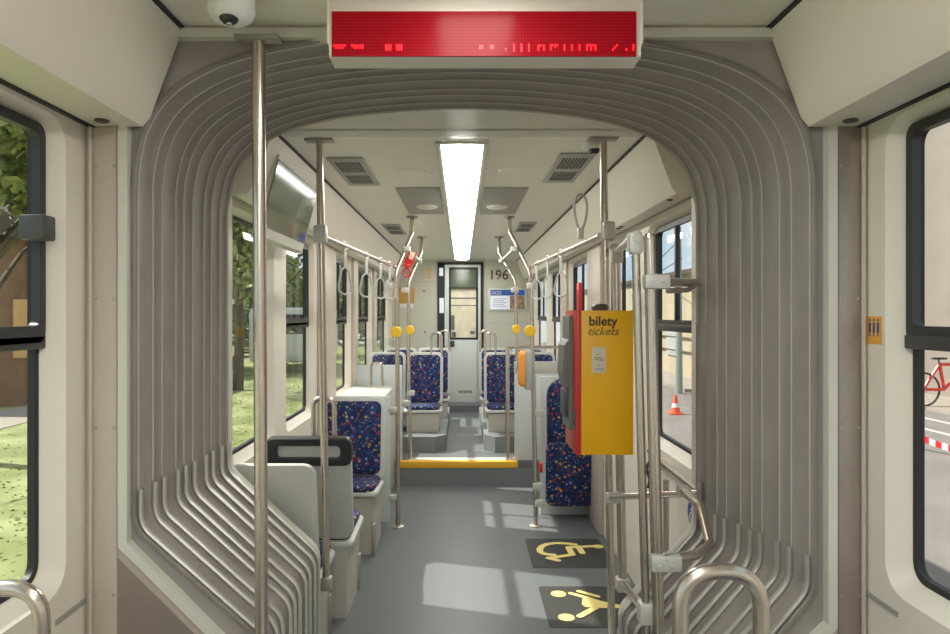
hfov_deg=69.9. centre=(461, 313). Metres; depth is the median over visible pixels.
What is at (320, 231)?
pole
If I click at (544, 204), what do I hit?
ceiling
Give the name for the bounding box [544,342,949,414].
pavement
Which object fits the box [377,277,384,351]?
window
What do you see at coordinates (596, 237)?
handrail
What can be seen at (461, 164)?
recessed light
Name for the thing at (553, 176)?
grille
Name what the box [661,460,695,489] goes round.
tube
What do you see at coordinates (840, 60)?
overhead panel
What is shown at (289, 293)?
leafy tree
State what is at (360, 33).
led display
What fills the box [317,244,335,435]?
trim
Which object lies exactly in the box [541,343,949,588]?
road
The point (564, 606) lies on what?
sign
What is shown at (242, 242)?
leafy tree
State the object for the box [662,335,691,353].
pipe
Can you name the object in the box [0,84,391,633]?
wall
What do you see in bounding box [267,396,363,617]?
seat
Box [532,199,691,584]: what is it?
wall
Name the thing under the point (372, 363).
loop
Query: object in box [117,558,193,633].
trim
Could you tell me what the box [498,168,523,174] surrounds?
ceiling disc
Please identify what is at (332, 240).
handrail
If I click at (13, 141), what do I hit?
leafy tree
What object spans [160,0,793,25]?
ceiling
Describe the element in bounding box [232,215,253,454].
window
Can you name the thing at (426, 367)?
seat
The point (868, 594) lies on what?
trim
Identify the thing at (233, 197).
trim
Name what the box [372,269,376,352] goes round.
trim
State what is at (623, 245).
rail
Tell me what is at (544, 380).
partition panel
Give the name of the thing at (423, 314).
wall
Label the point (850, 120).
recessed light
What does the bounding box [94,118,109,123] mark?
recessed light
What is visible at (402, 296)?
panel
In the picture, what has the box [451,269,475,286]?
window blind
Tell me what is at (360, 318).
window
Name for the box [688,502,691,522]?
sticker
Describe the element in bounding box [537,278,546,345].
window
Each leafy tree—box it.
[0,120,26,288]
[232,220,302,390]
[232,251,358,311]
[336,273,381,349]
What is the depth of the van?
21.60 m
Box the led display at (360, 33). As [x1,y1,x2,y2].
[327,0,642,67]
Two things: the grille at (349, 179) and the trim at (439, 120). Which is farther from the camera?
the grille at (349, 179)
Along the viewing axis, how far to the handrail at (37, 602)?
1.26 m
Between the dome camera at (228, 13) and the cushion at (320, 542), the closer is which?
the dome camera at (228, 13)
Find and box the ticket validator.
[517,350,535,389]
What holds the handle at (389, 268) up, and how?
hanging from the handrail at (332, 240)
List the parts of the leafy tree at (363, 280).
crown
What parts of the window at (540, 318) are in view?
opening sash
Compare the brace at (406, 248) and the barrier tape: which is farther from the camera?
the barrier tape
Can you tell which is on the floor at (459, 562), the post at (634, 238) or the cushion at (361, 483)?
the post at (634, 238)
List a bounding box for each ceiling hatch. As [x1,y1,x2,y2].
[395,188,443,213]
[480,188,528,213]
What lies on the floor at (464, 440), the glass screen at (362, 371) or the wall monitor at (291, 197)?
the glass screen at (362, 371)
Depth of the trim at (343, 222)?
4.44 m
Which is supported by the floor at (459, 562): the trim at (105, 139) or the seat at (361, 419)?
the seat at (361, 419)
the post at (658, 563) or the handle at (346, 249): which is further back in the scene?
the handle at (346, 249)
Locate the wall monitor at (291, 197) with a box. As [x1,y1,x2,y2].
[250,154,316,252]
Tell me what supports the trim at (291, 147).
attached to the wall at (294, 129)
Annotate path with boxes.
[0,405,26,428]
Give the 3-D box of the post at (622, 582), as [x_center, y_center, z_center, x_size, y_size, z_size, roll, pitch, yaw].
[0.633,0.460,2.520,0.088,1.545,1.098,0,0,8]
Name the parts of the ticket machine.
panel, knob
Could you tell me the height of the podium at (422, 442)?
0.150 m
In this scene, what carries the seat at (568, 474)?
attached to the wall at (674, 456)
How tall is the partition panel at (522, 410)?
1.040 m
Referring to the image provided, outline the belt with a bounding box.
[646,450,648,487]
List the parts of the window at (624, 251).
opening sash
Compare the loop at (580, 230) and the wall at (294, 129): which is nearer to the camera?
the wall at (294, 129)
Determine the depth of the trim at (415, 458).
6.18 m
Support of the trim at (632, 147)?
attached to the wall at (294, 129)
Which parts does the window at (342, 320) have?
opening sash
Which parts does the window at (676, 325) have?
opening sash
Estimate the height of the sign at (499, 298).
0.311 m
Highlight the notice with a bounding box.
[425,266,432,280]
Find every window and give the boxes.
[0,105,54,603]
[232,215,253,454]
[286,245,308,421]
[336,259,346,390]
[358,269,367,364]
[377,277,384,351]
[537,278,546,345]
[552,272,559,360]
[573,260,586,310]
[611,249,625,310]
[655,214,691,454]
[904,108,949,600]
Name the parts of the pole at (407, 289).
stop button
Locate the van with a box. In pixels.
[249,308,337,364]
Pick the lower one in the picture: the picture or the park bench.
the park bench
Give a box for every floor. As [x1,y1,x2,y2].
[330,486,635,633]
[395,402,539,467]
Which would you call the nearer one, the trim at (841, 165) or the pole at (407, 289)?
the trim at (841, 165)
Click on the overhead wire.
(681, 237)
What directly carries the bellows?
attached to the wall
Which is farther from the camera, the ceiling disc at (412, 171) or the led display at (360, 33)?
the ceiling disc at (412, 171)
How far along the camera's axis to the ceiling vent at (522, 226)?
5.83 m
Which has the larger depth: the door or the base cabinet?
the door
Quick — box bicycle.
[925,357,949,405]
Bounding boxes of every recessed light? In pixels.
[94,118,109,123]
[435,141,488,259]
[842,118,857,123]
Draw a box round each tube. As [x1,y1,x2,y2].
[604,485,696,503]
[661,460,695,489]
[663,488,713,561]
[670,278,701,286]
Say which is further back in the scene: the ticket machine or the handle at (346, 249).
the handle at (346, 249)
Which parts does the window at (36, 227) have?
opening sash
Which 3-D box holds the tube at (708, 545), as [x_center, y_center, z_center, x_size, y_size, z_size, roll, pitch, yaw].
[0.742,0.670,2.180,0.136,0.106,0.551,0,0,24]
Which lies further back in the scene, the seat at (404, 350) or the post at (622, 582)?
the seat at (404, 350)
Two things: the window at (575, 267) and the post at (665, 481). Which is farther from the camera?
the window at (575, 267)
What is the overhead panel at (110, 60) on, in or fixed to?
attached to the wall at (61, 572)
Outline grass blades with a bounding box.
[0,373,340,579]
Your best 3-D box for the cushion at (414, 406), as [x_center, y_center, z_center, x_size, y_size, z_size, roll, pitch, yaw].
[-0.390,0.942,6.915,0.335,0.064,0.400,0,0,0]
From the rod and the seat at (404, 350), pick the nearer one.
the rod
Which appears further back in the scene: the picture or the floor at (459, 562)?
the picture
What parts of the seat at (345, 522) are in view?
handle, seat, kick plate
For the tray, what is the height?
0.110 m
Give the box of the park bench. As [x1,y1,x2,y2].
[232,343,248,369]
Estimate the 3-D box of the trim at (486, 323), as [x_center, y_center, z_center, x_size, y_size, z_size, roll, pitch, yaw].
[0.113,-0.162,9.599,1.976,0.592,0.002,0,0,0]
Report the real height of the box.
0.280 m
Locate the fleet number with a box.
[491,270,507,279]
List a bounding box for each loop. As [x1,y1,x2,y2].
[370,362,382,385]
[573,193,587,238]
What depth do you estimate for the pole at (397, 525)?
4.91 m
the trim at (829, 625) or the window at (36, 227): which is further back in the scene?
the trim at (829, 625)
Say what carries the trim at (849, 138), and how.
attached to the wall at (121, 555)
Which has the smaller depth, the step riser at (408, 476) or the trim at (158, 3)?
the trim at (158, 3)
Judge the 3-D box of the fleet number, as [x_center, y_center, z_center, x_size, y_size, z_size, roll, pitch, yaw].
[0.532,-0.554,9.596,0.244,0.138,0.004,0,0,0]
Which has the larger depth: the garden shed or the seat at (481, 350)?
the garden shed
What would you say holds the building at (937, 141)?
on the pavement
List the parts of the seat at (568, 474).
plate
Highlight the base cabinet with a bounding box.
[339,386,394,493]
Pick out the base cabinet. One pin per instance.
(355, 390)
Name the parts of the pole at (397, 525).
stop button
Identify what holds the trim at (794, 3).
attached to the wall at (121, 555)
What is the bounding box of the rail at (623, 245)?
[614,238,626,253]
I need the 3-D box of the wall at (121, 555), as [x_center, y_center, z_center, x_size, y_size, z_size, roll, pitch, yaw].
[0.036,0.360,1.811,2.240,2.480,0.030,0,0,0]
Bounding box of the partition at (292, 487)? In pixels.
[235,463,334,633]
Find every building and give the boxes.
[585,268,691,377]
[925,122,949,396]
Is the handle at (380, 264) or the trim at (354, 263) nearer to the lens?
the handle at (380, 264)
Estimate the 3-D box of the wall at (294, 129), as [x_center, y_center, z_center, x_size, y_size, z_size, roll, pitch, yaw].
[0.000,0.407,2.796,2.160,2.574,0.012,0,0,0]
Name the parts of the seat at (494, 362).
seat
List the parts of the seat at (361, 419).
seat, kick plate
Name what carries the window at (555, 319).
in the wall at (674, 456)
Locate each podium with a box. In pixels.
[402,407,449,452]
[479,407,513,452]
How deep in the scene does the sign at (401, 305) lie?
9.58 m
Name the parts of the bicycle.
frame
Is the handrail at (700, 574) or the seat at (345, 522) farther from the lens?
the seat at (345, 522)
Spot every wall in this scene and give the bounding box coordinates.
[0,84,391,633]
[86,26,837,633]
[231,129,692,633]
[330,396,396,520]
[392,260,529,406]
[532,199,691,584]
[866,88,949,633]
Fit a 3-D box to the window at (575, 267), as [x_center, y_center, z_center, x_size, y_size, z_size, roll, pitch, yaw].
[1.030,0.095,5.750,0.041,1.084,0.904,0,0,0]
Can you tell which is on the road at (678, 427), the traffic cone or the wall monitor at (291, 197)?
the traffic cone
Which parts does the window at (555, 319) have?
opening sash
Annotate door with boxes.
[437,262,483,401]
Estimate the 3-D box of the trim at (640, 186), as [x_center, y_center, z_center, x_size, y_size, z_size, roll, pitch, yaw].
[0.908,-0.677,6.195,0.264,0.365,6.810,0,0,0]
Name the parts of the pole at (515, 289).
stop button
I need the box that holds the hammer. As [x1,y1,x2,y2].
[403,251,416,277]
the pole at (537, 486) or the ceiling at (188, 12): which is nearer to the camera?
the ceiling at (188, 12)
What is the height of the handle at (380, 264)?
0.275 m
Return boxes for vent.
[326,157,379,185]
[381,224,406,234]
[457,388,473,394]
[514,222,536,231]
[543,153,596,182]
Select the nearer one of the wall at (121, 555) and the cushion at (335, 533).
the wall at (121, 555)
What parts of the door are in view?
glass, pane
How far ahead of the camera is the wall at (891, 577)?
1.71 m
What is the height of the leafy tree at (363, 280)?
8.213 m
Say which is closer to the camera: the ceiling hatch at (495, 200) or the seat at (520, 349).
the ceiling hatch at (495, 200)
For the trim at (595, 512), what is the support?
attached to the wall at (674, 456)
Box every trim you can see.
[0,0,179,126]
[0,78,94,127]
[55,598,85,624]
[88,126,92,633]
[93,127,117,633]
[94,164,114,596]
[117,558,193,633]
[118,28,837,633]
[152,0,183,27]
[227,109,696,613]
[231,136,404,278]
[232,195,392,278]
[278,135,404,258]
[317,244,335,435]
[351,259,357,387]
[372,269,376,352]
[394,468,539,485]
[400,460,517,467]
[412,458,504,459]
[486,323,529,323]
[516,135,645,260]
[517,136,692,278]
[533,195,691,277]
[560,261,568,340]
[587,243,603,535]
[767,0,801,27]
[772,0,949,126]
[838,127,860,633]
[840,164,860,596]
[856,82,949,127]
[861,126,865,633]
[866,591,898,616]
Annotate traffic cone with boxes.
[667,394,683,414]
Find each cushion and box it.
[319,509,359,539]
[319,541,321,566]
[353,475,379,492]
[406,403,440,409]
[486,403,513,409]
[546,442,590,505]
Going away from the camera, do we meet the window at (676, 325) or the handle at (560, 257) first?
the window at (676, 325)
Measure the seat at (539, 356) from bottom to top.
0.771 m
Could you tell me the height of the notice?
0.198 m
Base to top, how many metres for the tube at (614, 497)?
0.183 m
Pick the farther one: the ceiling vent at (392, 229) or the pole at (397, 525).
the ceiling vent at (392, 229)
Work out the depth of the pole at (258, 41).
1.75 m
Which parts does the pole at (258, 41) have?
plate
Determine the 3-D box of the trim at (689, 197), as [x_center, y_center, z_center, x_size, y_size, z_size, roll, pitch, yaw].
[0.965,-0.494,6.195,0.016,0.006,6.810,0,0,0]
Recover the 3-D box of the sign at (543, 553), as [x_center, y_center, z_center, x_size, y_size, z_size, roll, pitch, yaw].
[0.683,1.537,4.388,0.506,0.006,0.535,0,0,0]
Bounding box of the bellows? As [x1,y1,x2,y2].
[131,39,822,633]
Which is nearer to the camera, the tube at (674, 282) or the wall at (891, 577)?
the wall at (891, 577)
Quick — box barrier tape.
[925,436,949,450]
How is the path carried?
on the ground
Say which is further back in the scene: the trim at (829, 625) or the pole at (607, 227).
the pole at (607, 227)
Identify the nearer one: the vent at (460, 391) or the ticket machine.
the ticket machine
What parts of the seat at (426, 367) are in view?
seat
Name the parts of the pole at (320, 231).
plate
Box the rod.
[666,284,699,293]
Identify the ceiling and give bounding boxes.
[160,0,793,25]
[283,137,640,259]
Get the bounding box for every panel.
[399,287,413,302]
[505,346,558,460]
[540,376,586,514]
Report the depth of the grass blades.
9.14 m
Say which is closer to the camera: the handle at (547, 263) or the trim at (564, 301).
the handle at (547, 263)
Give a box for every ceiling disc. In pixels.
[400,168,425,174]
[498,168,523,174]
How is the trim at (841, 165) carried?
attached to the wall at (121, 555)
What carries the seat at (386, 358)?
on the podium at (422, 442)
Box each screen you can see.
[356,365,401,460]
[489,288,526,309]
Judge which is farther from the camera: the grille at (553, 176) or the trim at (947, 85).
the grille at (553, 176)
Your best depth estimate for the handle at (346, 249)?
3.42 m
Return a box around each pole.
[234,33,281,633]
[304,138,334,591]
[383,216,417,528]
[401,237,425,459]
[494,237,520,458]
[503,216,544,527]
[588,136,618,633]
[675,226,682,393]
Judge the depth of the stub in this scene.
2.42 m
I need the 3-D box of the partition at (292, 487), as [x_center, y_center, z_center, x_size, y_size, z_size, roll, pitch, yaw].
[-0.803,1.085,3.098,0.375,0.910,0.494,0,0,0]
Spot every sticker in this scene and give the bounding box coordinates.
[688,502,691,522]
[866,316,881,344]
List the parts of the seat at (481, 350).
seat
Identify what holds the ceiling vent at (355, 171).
in the ceiling at (544, 204)
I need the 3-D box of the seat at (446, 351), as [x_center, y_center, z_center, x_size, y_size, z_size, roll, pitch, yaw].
[-0.330,0.681,7.862,0.380,0.986,0.494,0,0,0]
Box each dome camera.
[207,0,255,27]
[581,141,598,154]
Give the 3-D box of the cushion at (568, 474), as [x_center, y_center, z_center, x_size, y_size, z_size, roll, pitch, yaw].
[0.825,1.195,5.070,0.400,0.480,0.092,0,0,0]
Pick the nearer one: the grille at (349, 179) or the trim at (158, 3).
the trim at (158, 3)
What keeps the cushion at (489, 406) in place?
on the seat at (494, 362)
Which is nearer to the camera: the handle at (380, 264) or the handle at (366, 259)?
the handle at (366, 259)
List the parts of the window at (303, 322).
opening sash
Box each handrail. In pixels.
[0,580,50,633]
[328,236,395,268]
[529,233,600,268]
[672,563,769,633]
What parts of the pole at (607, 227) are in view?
plate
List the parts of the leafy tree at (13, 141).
crown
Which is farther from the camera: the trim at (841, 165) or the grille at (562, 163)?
the grille at (562, 163)
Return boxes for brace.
[404,246,421,262]
[499,246,516,262]
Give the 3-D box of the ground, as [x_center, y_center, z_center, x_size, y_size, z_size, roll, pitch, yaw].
[-20.800,1.950,16.500,38.400,0.100,57.000,0,0,0]
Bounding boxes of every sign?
[400,304,412,307]
[525,539,614,567]
[539,586,626,627]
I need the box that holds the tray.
[560,387,567,416]
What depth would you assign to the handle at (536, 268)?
4.70 m
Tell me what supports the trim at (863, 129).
attached to the wall at (121, 555)
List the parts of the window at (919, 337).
opening sash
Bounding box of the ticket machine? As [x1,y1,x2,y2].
[557,304,632,454]
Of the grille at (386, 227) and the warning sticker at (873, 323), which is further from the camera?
the grille at (386, 227)
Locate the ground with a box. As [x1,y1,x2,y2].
[0,343,381,579]
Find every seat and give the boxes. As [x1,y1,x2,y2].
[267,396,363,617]
[327,397,385,555]
[370,352,405,425]
[385,348,415,417]
[404,332,442,431]
[418,330,449,417]
[479,330,510,417]
[484,332,514,431]
[512,348,543,351]
[535,352,554,360]
[539,379,590,505]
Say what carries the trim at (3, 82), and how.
attached to the wall at (61, 572)
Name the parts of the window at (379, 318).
opening sash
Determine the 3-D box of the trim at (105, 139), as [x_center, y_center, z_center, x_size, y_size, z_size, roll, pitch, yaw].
[-0.941,0.524,1.793,0.063,2.032,0.006,0,0,0]
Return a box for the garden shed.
[0,204,26,405]
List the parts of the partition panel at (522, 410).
post, rail, panel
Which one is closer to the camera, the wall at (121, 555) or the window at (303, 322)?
the wall at (121, 555)
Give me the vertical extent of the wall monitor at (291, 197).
0.356 m
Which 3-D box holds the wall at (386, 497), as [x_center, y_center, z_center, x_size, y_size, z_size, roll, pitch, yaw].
[-0.727,1.040,4.893,0.514,0.900,0.035,0,0,0]
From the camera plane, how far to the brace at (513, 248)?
5.33 m
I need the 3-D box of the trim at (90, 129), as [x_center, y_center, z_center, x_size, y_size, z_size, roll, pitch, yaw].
[-0.976,0.524,1.786,0.012,2.032,0.012,0,0,0]
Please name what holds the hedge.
on the ground
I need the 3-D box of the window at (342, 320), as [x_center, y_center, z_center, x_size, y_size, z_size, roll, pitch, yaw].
[-1.032,0.095,5.630,0.037,1.084,0.704,0,0,0]
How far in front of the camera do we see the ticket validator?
4.82 m
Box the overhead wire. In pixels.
[662,237,681,270]
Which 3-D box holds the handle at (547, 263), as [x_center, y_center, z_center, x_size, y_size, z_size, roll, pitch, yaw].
[0.538,-0.232,4.280,0.011,0.275,0.113,0,0,-27]
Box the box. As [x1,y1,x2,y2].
[577,282,581,310]
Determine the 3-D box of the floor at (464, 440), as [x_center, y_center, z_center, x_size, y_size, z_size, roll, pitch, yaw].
[0.000,1.420,7.850,2.200,0.360,3.500,0,0,0]
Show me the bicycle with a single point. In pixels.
(939, 365)
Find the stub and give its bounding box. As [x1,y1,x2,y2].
[697,481,702,500]
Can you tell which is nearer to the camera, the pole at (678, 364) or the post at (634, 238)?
the post at (634, 238)
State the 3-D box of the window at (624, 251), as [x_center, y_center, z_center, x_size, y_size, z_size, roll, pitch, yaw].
[1.030,0.095,4.300,0.041,1.084,0.644,0,0,0]
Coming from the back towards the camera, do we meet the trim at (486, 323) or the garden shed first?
the garden shed
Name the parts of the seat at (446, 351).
seat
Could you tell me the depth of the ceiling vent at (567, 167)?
3.48 m
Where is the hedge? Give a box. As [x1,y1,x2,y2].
[232,270,380,344]
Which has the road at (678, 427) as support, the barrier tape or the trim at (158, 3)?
the barrier tape
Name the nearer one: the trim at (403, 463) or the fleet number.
the trim at (403, 463)
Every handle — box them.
[338,241,351,294]
[359,251,373,297]
[374,257,385,298]
[383,261,395,299]
[531,261,541,299]
[542,255,552,298]
[553,249,568,296]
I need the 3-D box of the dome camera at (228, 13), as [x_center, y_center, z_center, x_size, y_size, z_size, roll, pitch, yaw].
[-0.542,-0.715,1.600,0.108,0.089,0.108,0,0,0]
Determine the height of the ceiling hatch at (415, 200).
0.024 m
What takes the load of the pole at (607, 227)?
on the floor at (459, 562)
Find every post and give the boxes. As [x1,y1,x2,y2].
[610,244,651,625]
[627,230,650,633]
[642,233,681,633]
[663,479,668,552]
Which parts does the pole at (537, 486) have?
stop button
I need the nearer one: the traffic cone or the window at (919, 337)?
the window at (919, 337)
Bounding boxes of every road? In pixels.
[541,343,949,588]
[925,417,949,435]
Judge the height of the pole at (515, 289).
2.096 m
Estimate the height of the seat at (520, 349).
0.771 m
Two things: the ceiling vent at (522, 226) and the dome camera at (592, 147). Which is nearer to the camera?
the dome camera at (592, 147)
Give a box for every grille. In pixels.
[334,162,364,171]
[346,176,373,183]
[385,226,400,229]
[549,172,576,180]
[557,158,587,168]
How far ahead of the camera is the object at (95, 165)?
1.79 m
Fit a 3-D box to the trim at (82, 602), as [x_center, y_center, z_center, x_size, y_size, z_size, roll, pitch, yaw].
[-0.993,0.754,1.725,0.005,0.012,0.130,0,0,0]
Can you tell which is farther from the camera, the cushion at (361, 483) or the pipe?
the pipe
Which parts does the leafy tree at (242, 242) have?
crown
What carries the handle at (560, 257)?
hanging from the handrail at (596, 237)
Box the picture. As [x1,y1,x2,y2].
[510,296,524,308]
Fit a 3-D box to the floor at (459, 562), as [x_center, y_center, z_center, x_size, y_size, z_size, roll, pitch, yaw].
[0.025,1.570,1.050,2.250,0.060,10.100,0,0,0]
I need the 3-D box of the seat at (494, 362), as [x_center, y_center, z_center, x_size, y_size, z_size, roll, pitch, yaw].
[0.420,0.681,6.962,0.380,0.986,0.494,0,0,0]
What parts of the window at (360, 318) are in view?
opening sash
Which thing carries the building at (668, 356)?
on the pavement

